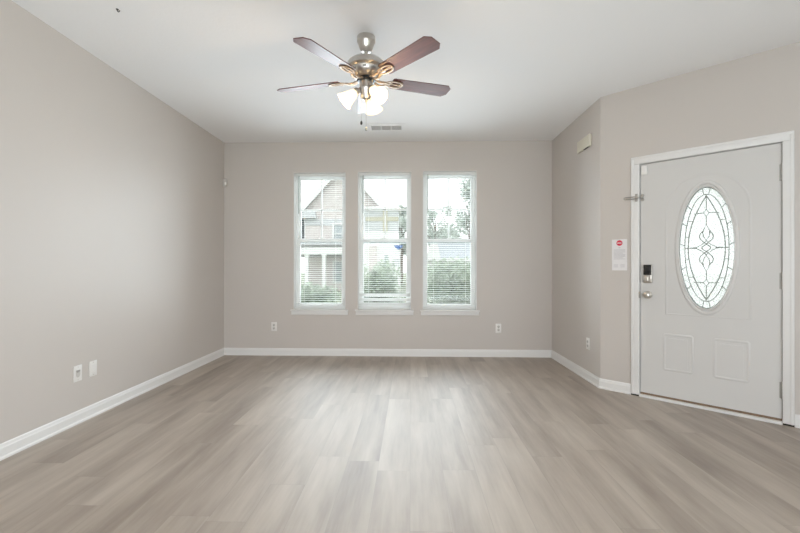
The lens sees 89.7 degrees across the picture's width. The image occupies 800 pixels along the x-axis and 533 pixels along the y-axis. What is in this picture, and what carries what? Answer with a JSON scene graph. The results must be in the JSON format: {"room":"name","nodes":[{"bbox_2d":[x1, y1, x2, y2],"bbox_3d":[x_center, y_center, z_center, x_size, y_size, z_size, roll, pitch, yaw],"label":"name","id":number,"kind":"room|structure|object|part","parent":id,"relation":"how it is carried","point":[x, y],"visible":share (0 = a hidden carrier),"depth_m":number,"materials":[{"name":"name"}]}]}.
{"room":"empty living room","nodes":[
{"label":"empty living room","id":0,"kind":"room"},
{"bbox_2d":[0,0,223,443],"bbox_3d":[-2.468,-0.240,0.833,0.160,2.740,9.055,0,0,2],"label":"wall","id":1,"kind":"structure","parent":0,"point":[112,198],"depth_m":3.03,"materials":[{"name":"paint"}]},
{"bbox_2d":[73,364,81,382],"bbox_3d":[-2.331,0.773,2.909,0.008,0.116,0.072,0,0,2],"label":"cable plate","id":2,"kind":"object","parent":1,"relation":"attached to","point":[77,370],"visible":1,"depth_m":2.90,"materials":[{"name":"white plastic"}]},
{"bbox_2d":[89,360,96,376],"bbox_3d":[-2.326,0.773,3.050,0.010,0.116,0.072,0,0,2],"label":"wall outlet","id":3,"kind":"object","parent":1,"relation":"attached to","point":[92,364],"visible":1,"depth_m":3.04,"materials":[{"name":"white plastic"}]},
{"bbox_2d":[0,348,224,460],"bbox_3d":[-2.380,1.084,0.828,0.020,0.092,8.735,0,0,2],"label":"baseboard","id":4,"kind":"structure","parent":1,"relation":"attached to","point":[15,445],"depth_m":3.02,"materials":[{"name":"white paint"}]},
{"bbox_2d":[224,141,551,349],"bbox_3d":[-0.094,-0.226,5.220,4.357,2.740,0.160,0,0,2],"label":"wall","id":5,"kind":"structure","parent":0,"point":[514,178],"depth_m":5.14,"materials":[{"name":"paint"}]},
{"bbox_2d":[223,179,226,186],"bbox_3d":[-2.244,-1.076,5.164,0.050,0.092,0.038,0,0,-39],"label":"sensor","id":6,"kind":"object","parent":5,"relation":"attached to","point":[224,180],"visible":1,"depth_m":5.15,"materials":[{"name":"paint"}]},
{"bbox_2d":[271,322,276,330],"bbox_3d":[-1.620,0.773,5.172,0.072,0.116,0.010,0,0,2],"label":"wall outlet","id":7,"kind":"object","parent":5,"relation":"attached to","point":[273,324],"visible":1,"depth_m":5.17,"materials":[{"name":"white plastic"}]},
{"bbox_2d":[290,172,347,314],"bbox_3d":[-1.029,-0.294,5.225,0.740,1.826,0.189,0,0,2],"label":"window","id":8,"kind":"structure","parent":5,"relation":"in","point":[298,239],"depth_m":5.25,"materials":[{"name":"white plastic"}]},
{"bbox_3d":[-1.032,0.561,5.182,0.740,0.020,0.108,0,0,2],"label":"sill","id":9,"kind":"part","parent":8,"relation":"part of","materials":[{"name":"white paint"}]},
{"bbox_2d":[295,173,344,308],"bbox_3d":[-1.032,-0.326,5.193,0.651,1.747,0.056,0,0,2],"label":"window blind","id":10,"kind":"object","parent":8,"relation":"attached to","point":[316,174],"visible":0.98,"depth_m":5.19,"materials":[{"name":"white plastic"}]},
{"bbox_3d":[-1.233,-0.315,5.206,0.002,1.690,0.029,0,0,2],"label":"ladder cord","id":11,"kind":"part","parent":10,"relation":"part of","materials":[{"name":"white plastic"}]},
{"bbox_3d":[-1.032,0.536,5.199,0.651,0.023,0.026,0,0,2],"label":"rail","id":12,"kind":"part","parent":10,"relation":"part of","materials":[{"name":"white plastic"}]},
{"bbox_3d":[-0.830,-0.314,5.195,0.002,1.690,0.029,0,0,2],"label":"ladder cord","id":13,"kind":"part","parent":10,"relation":"part of","materials":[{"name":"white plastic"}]},
{"bbox_3d":[-1.030,0.080,5.262,0.611,0.882,0.028,0,0,2],"label":"sash","id":14,"kind":"part","parent":8,"relation":"part of","materials":[{"name":"clear glass"}]},
{"bbox_3d":[-1.028,-0.740,5.298,0.611,0.874,0.028,0,0,2],"label":"sash","id":15,"kind":"part","parent":8,"relation":"part of","materials":[{"name":"glass"}]},
{"bbox_2d":[355,172,413,314],"bbox_3d":[-0.195,-0.296,5.203,0.752,1.832,0.189,0,0,2],"label":"window","id":16,"kind":"structure","parent":5,"relation":"in","point":[361,241],"depth_m":5.22,"materials":[{"name":"white plastic"}]},
{"bbox_3d":[-0.198,0.562,5.161,0.752,0.020,0.108,0,0,2],"label":"sill","id":17,"kind":"part","parent":16,"relation":"part of","materials":[{"name":"white paint"}]},
{"bbox_2d":[359,173,410,308],"bbox_3d":[-0.198,-0.328,5.171,0.663,1.753,0.056,0,0,2],"label":"window blind","id":18,"kind":"object","parent":16,"relation":"attached to","point":[361,175],"visible":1,"depth_m":5.17,"materials":[{"name":"white plastic"}]},
{"bbox_3d":[-0.403,-0.316,5.184,0.002,1.696,0.029,0,0,2],"label":"ladder cord","id":19,"kind":"part","parent":18,"relation":"part of","materials":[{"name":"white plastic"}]},
{"bbox_3d":[-0.199,0.537,5.177,0.663,0.023,0.026,0,0,2],"label":"rail","id":20,"kind":"part","parent":18,"relation":"part of","materials":[{"name":"white plastic"}]},
{"bbox_3d":[0.008,-0.316,5.173,0.002,1.696,0.029,0,0,2],"label":"ladder cord","id":21,"kind":"part","parent":18,"relation":"part of","materials":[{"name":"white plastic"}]},
{"bbox_3d":[-0.197,0.081,5.240,0.623,0.882,0.028,0,0,2],"label":"sash","id":22,"kind":"part","parent":16,"relation":"part of","materials":[{"name":"clear glass"}]},
{"bbox_3d":[-0.194,-0.742,5.276,0.623,0.880,0.028,0,0,2],"label":"sash","id":23,"kind":"part","parent":16,"relation":"part of","materials":[{"name":"clear glass"}]},
{"bbox_2d":[224,348,551,357],"bbox_3d":[-0.178,1.098,5.129,4.197,0.092,0.020,0,0,2],"label":"baseboard","id":24,"kind":"structure","parent":5,"relation":"attached to","point":[227,351],"depth_m":5.12,"materials":[{"name":"white paint"}]},
{"bbox_2d":[420,171,479,315],"bbox_3d":[0.636,-0.298,5.181,0.755,1.838,0.189,0,0,2],"label":"window","id":25,"kind":"structure","parent":5,"relation":"in","point":[473,180],"depth_m":5.20,"materials":[{"name":"white plastic"}]},
{"bbox_3d":[0.637,-0.744,5.254,0.626,0.886,0.028,0,0,2],"label":"sash","id":26,"kind":"part","parent":25,"relation":"part of","materials":[{"name":"clear glass"}]},
{"bbox_3d":[0.635,0.082,5.218,0.626,0.882,0.028,0,0,2],"label":"sash","id":27,"kind":"part","parent":25,"relation":"part of","materials":[{"name":"clear glass"}]},
{"bbox_2d":[423,172,475,309],"bbox_3d":[0.633,-0.329,5.149,0.666,1.759,0.056,0,0,2],"label":"window blind","id":28,"kind":"object","parent":25,"relation":"attached to","point":[455,174],"visible":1,"depth_m":5.15,"materials":[{"name":"white plastic"}]},
{"bbox_3d":[0.632,0.539,5.155,0.666,0.023,0.026,0,0,2],"label":"rail","id":29,"kind":"part","parent":28,"relation":"part of","materials":[{"name":"white plastic"}]},
{"bbox_3d":[0.840,-0.318,5.152,0.002,1.702,0.029,0,0,2],"label":"ladder cord","id":30,"kind":"part","parent":28,"relation":"part of","materials":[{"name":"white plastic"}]},
{"bbox_3d":[0.633,0.563,5.139,0.755,0.020,0.108,0,0,2],"label":"sill","id":31,"kind":"part","parent":25,"relation":"part of","materials":[{"name":"white paint"}]},
{"bbox_2d":[496,324,500,332],"bbox_3d":[1.248,0.783,5.097,0.072,0.116,0.010,0,0,2],"label":"wall outlet","id":32,"kind":"object","parent":5,"relation":"attached to","point":[498,326],"visible":1,"depth_m":5.10,"materials":[{"name":"white plastic"}]},
{"bbox_2d":[0,355,799,532],"bbox_3d":[0.420,1.204,0.754,5.942,0.140,9.055,0,0,2],"label":"floor","id":33,"kind":"structure","parent":0,"point":[230,443],"depth_m":2.39,"materials":[{"name":"laminate"}]},
{"bbox_2d":[12,0,799,142],"bbox_3d":[0.424,-1.686,0.761,5.942,0.160,9.055,0,0,2],"label":"ceiling","id":34,"kind":"structure","parent":0,"point":[513,70],"depth_m":2.98,"materials":[{"name":"white paint"}]},
{"bbox_2d":[277,32,449,130],"bbox_3d":[-0.258,-1.269,2.842,1.272,0.666,1.261,0,0,2],"label":"ceiling fan","id":35,"kind":"object","parent":34,"relation":"hanging from","point":[366,68],"visible":1,"depth_m":2.73,"materials":[{"name":"brown wood"}]},
{"bbox_3d":[-0.654,-1.292,2.900,0.474,0.006,0.136,-2,14,12],"label":"blade","id":36,"kind":"part","parent":35,"relation":"part of","materials":[{"name":"brown wood"}]},
{"bbox_3d":[-0.450,-1.283,2.441,0.136,0.006,0.474,13,9,29],"label":"blade","id":37,"kind":"part","parent":35,"relation":"part of","materials":[{"name":"brown wood"}]},
{"bbox_3d":[-0.359,-1.165,2.781,0.141,0.139,0.124,0,0,2],"label":"lamp shade","id":38,"kind":"part","parent":35,"relation":"part of","materials":[{"name":"white glass"}]},
{"bbox_3d":[-0.290,-1.209,2.797,0.079,0.070,0.054,0,0,2],"label":"lamp arm","id":39,"kind":"part","parent":35,"relation":"part of","materials":[{"name":"silver metal"}]},
{"bbox_3d":[-0.281,-1.319,3.235,0.136,0.006,0.474,-14,3,-5],"label":"blade","id":40,"kind":"part","parent":35,"relation":"part of","materials":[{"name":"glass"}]},
{"bbox_3d":[-0.187,-1.164,2.928,0.122,0.139,0.140,0,0,2],"label":"lamp shade","id":41,"kind":"part","parent":35,"relation":"part of","materials":[{"name":"white glass"}]},
{"bbox_3d":[-0.166,-1.184,2.731,0.049,0.070,0.071,0,0,-22],"label":"bulb","id":42,"kind":"part","parent":35,"relation":"part of","materials":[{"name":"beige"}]},
{"bbox_3d":[-0.148,-1.165,2.709,0.130,0.139,0.133,0,0,2],"label":"lamp shade","id":43,"kind":"part","parent":35,"relation":"part of","materials":[{"name":"white glass"}]},
{"bbox_3d":[0.049,-1.304,2.493,0.136,0.006,0.474,12,-8,-41],"label":"blade","id":44,"kind":"part","parent":35,"relation":"part of","materials":[{"name":"brown wood"}]},
{"bbox_3d":[0.153,-1.326,2.983,0.474,0.006,0.136,-3,-10,-24],"label":"blade","id":45,"kind":"part","parent":35,"relation":"part of","materials":[{"name":"brown wood"}]},
{"bbox_2d":[367,124,404,131],"bbox_3d":[-0.157,-1.593,4.622,0.430,0.009,0.250,0,0,2],"label":"ceiling vent","id":46,"kind":"object","parent":34,"relation":"in","point":[371,127],"visible":1,"depth_m":4.62,"materials":[{"name":"white metal"}]},
{"bbox_2d":[552,97,600,377],"bbox_3d":[1.985,-0.225,4.436,0.160,2.740,1.299,0,0,2],"label":"wall","id":47,"kind":"structure","parent":0,"point":[575,177],"depth_m":4.33,"materials":[{"name":"paint"}]},
{"bbox_2d":[551,350,598,387],"bbox_3d":[1.893,1.099,4.435,0.020,0.092,1.299,0,0,2],"label":"baseboard","id":48,"kind":"structure","parent":47,"relation":"attached to","point":[593,379],"depth_m":4.29,"materials":[{"name":"white paint"}]},
{"bbox_2d":[577,134,591,153],"bbox_3d":[1.885,-1.255,4.120,0.026,0.122,0.296,0,0,2],"label":"door chime","id":49,"kind":"object","parent":47,"relation":"attached to","point":[586,142],"visible":1,"depth_m":4.08,"materials":[{"name":"beige plastic"}]},
{"bbox_2d":[586,337,589,349],"bbox_3d":[1.888,0.775,4.043,0.010,0.116,0.072,0,0,2],"label":"wall outlet","id":50,"kind":"object","parent":47,"relation":"attached to","point":[587,339],"visible":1,"depth_m":4.03,"materials":[{"name":"white plastic"}]},
{"bbox_2d":[600,42,799,426],"bbox_3d":[2.638,-0.227,3.162,2.072,2.740,0.160,0,0,45],"label":"wall","id":51,"kind":"structure","parent":0,"point":[758,94],"depth_m":3.39,"materials":[{"name":"paint"}]},
{"bbox_2d":[599,378,630,394],"bbox_3d":[1.969,1.098,3.690,0.267,0.092,0.020,0,0,45],"label":"baseboard","id":52,"kind":"structure","parent":51,"relation":"attached to","point":[611,385],"depth_m":3.68,"materials":[{"name":"white paint"}]},
{"bbox_2d":[612,239,626,269],"bbox_3d":[2.003,-0.106,3.672,0.127,0.284,0.005,0,0,45],"label":"paper notice","id":53,"kind":"object","parent":51,"relation":"attached to","point":[619,246],"visible":1,"depth_m":3.67,"materials":[{"name":"white paper"}]},
{"bbox_2d":[624,130,794,426],"bbox_3d":[2.457,0.086,3.289,1.098,2.114,0.232,0,0,45],"label":"door","id":54,"kind":"structure","parent":51,"relation":"in","point":[734,353],"depth_m":3.18,"materials":[{"name":"white paint"}]},
{"bbox_3d":[2.143,0.246,3.488,0.066,0.066,0.076,0,0,45],"label":"knob","id":55,"kind":"part","parent":54,"relation":"part of","materials":[{"name":"silver metal"}]},
{"bbox_3d":[2.472,-0.151,3.245,0.373,1.009,0.006,0,0,45],"label":"oval glass","id":56,"kind":"part","parent":54,"relation":"part of","materials":[{"name":"clear glass"}]},
{"bbox_3d":[2.457,-0.151,3.230,0.421,1.086,0.022,0,0,45],"label":"oval moulding","id":57,"kind":"part","parent":54,"relation":"part of","materials":[{"name":"glass"}]},
{"bbox_2d":[795,414,799,427],"bbox_3d":[3.039,1.097,2.636,0.644,0.092,0.020,0,0,45],"label":"baseboard","id":58,"kind":"structure","parent":51,"relation":"attached to","point":[797,417],"depth_m":2.85,"materials":[{"name":"white paint"}]},
{"label":"outside","id":59,"kind":"structure","parent":0,"visible":0},
{"bbox_2d":[301,273,721,303],"bbox_3d":[0.652,1.592,24.988,140.000,0.200,170.000,0,0,1],"label":"ground","id":60,"kind":"structure","parent":59,"point":[403,290],"depth_m":26.13,"materials":[{"name":"green plant"}]},
{"bbox_2d":[301,282,340,301],"bbox_3d":[-1.313,0.813,5.917,1.265,1.279,0.579,0,0,2],"label":"shrub","id":61,"kind":"object","parent":60,"relation":"on","point":[306,292],"visible":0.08,"depth_m":5.78,"materials":[{"name":"green plant"}]},
{"bbox_2d":[301,180,383,291],"bbox_3d":[-3.404,-2.536,28.405,5.900,8.060,9.800,0,0,2],"label":"brick house","id":62,"kind":"structure","parent":60,"relation":"on","point":[315,259],"depth_m":25.12,"materials":[{"name":"grey"}]},
{"bbox_2d":[302,219,303,238],"bbox_3d":[-6.090,-2.492,25.159,0.240,1.550,0.070,0,0,2],"label":"shutter","id":63,"kind":"object","parent":62,"relation":"hanging from","point":[302,219],"depth_m":25.12,"materials":[{"name":"paint"}]},
{"bbox_3d":[-3.620,0.336,25.085,0.950,1.200,0.025,0,0,2],"label":"pane","id":64,"kind":"part","parent":62,"relation":"part of","materials":[{"name":"grey glass"}]},
{"bbox_3d":[-3.602,-2.039,25.090,1.020,1.150,0.025,0,0,2],"label":"pane","id":65,"kind":"part","parent":62,"relation":"part of","materials":[{"name":"grey glass"}]},
{"bbox_3d":[-3.497,-4.780,24.732,5.840,3.430,0.080,0,0,2],"label":"rake trim","id":66,"kind":"part","parent":62,"relation":"part of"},
{"bbox_2d":[364,207,400,287],"bbox_3d":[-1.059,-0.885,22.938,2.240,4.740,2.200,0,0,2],"label":"house","id":67,"kind":"structure","parent":60,"relation":"on","point":[372,219],"depth_m":22.03,"materials":[{"name":"white"}]},
{"bbox_2d":[364,255,405,302],"bbox_3d":[-0.388,0.627,6.685,0.986,1.652,0.852,0,0,2],"label":"shrub","id":68,"kind":"object","parent":60,"relation":"on","point":[375,273],"visible":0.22,"depth_m":6.50,"materials":[{"name":"green plant"}]},
{"bbox_2d":[392,245,402,297],"bbox_3d":[-0.081,0.415,12.005,0.310,2.090,0.200,0,0,2],"label":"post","id":69,"kind":"object","parent":60,"relation":"on","point":[396,261],"visible":0.57,"depth_m":11.94,"materials":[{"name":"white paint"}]},
{"bbox_3d":[-0.046,0.480,12.004,0.100,1.960,0.100,0,0,2],"label":"post","id":70,"kind":"part","parent":69,"relation":"part of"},
{"bbox_2d":[396,205,405,282],"bbox_3d":[0.182,-2.320,36.767,4.378,7.684,3.583,0,0,32],"label":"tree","id":71,"kind":"object","parent":60,"relation":"on","point":[402,217],"visible":0.26,"depth_m":36.86,"materials":[{"name":"green plant"}]},
{"bbox_2d":[427,205,454,246],"bbox_3d":[4.088,-2.657,44.804,3.863,8.409,4.818,0,0,30],"label":"tree","id":72,"kind":"object","parent":60,"relation":"on","point":[442,234],"visible":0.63,"depth_m":44.52,"materials":[{"name":"green plant"}]},
{"bbox_2d":[428,224,457,238],"bbox_3d":[7.735,-2.204,55.235,8.317,7.562,7.518,0,0,2],"label":"tree","id":73,"kind":"object","parent":60,"relation":"on","point":[431,224],"visible":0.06,"depth_m":55.65,"materials":[{"name":"green plant"}]},
{"bbox_2d":[427,254,469,303],"bbox_3d":[0.920,0.617,6.646,1.327,1.686,0.819,0,0,2],"label":"shrub","id":74,"kind":"object","parent":60,"relation":"on","point":[448,277],"visible":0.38,"depth_m":6.48,"materials":[{"name":"green plant"}]},
{"bbox_2d":[427,244,469,286],"bbox_3d":[4.905,-0.263,30.683,6.100,3.550,6.200,0,0,2],"label":"bungalow","id":75,"kind":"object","parent":60,"relation":"on","point":[437,252],"visible":0.12,"depth_m":28.33,"materials":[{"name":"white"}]},
{"bbox_2d":[446,179,469,238],"bbox_3d":[6.685,-3.930,37.872,4.809,10.930,3.677,0,0,-16],"label":"tree","id":76,"kind":"object","parent":60,"relation":"on","point":[461,224],"visible":0.33,"depth_m":37.74,"materials":[{"name":"green plant"}]}
]}

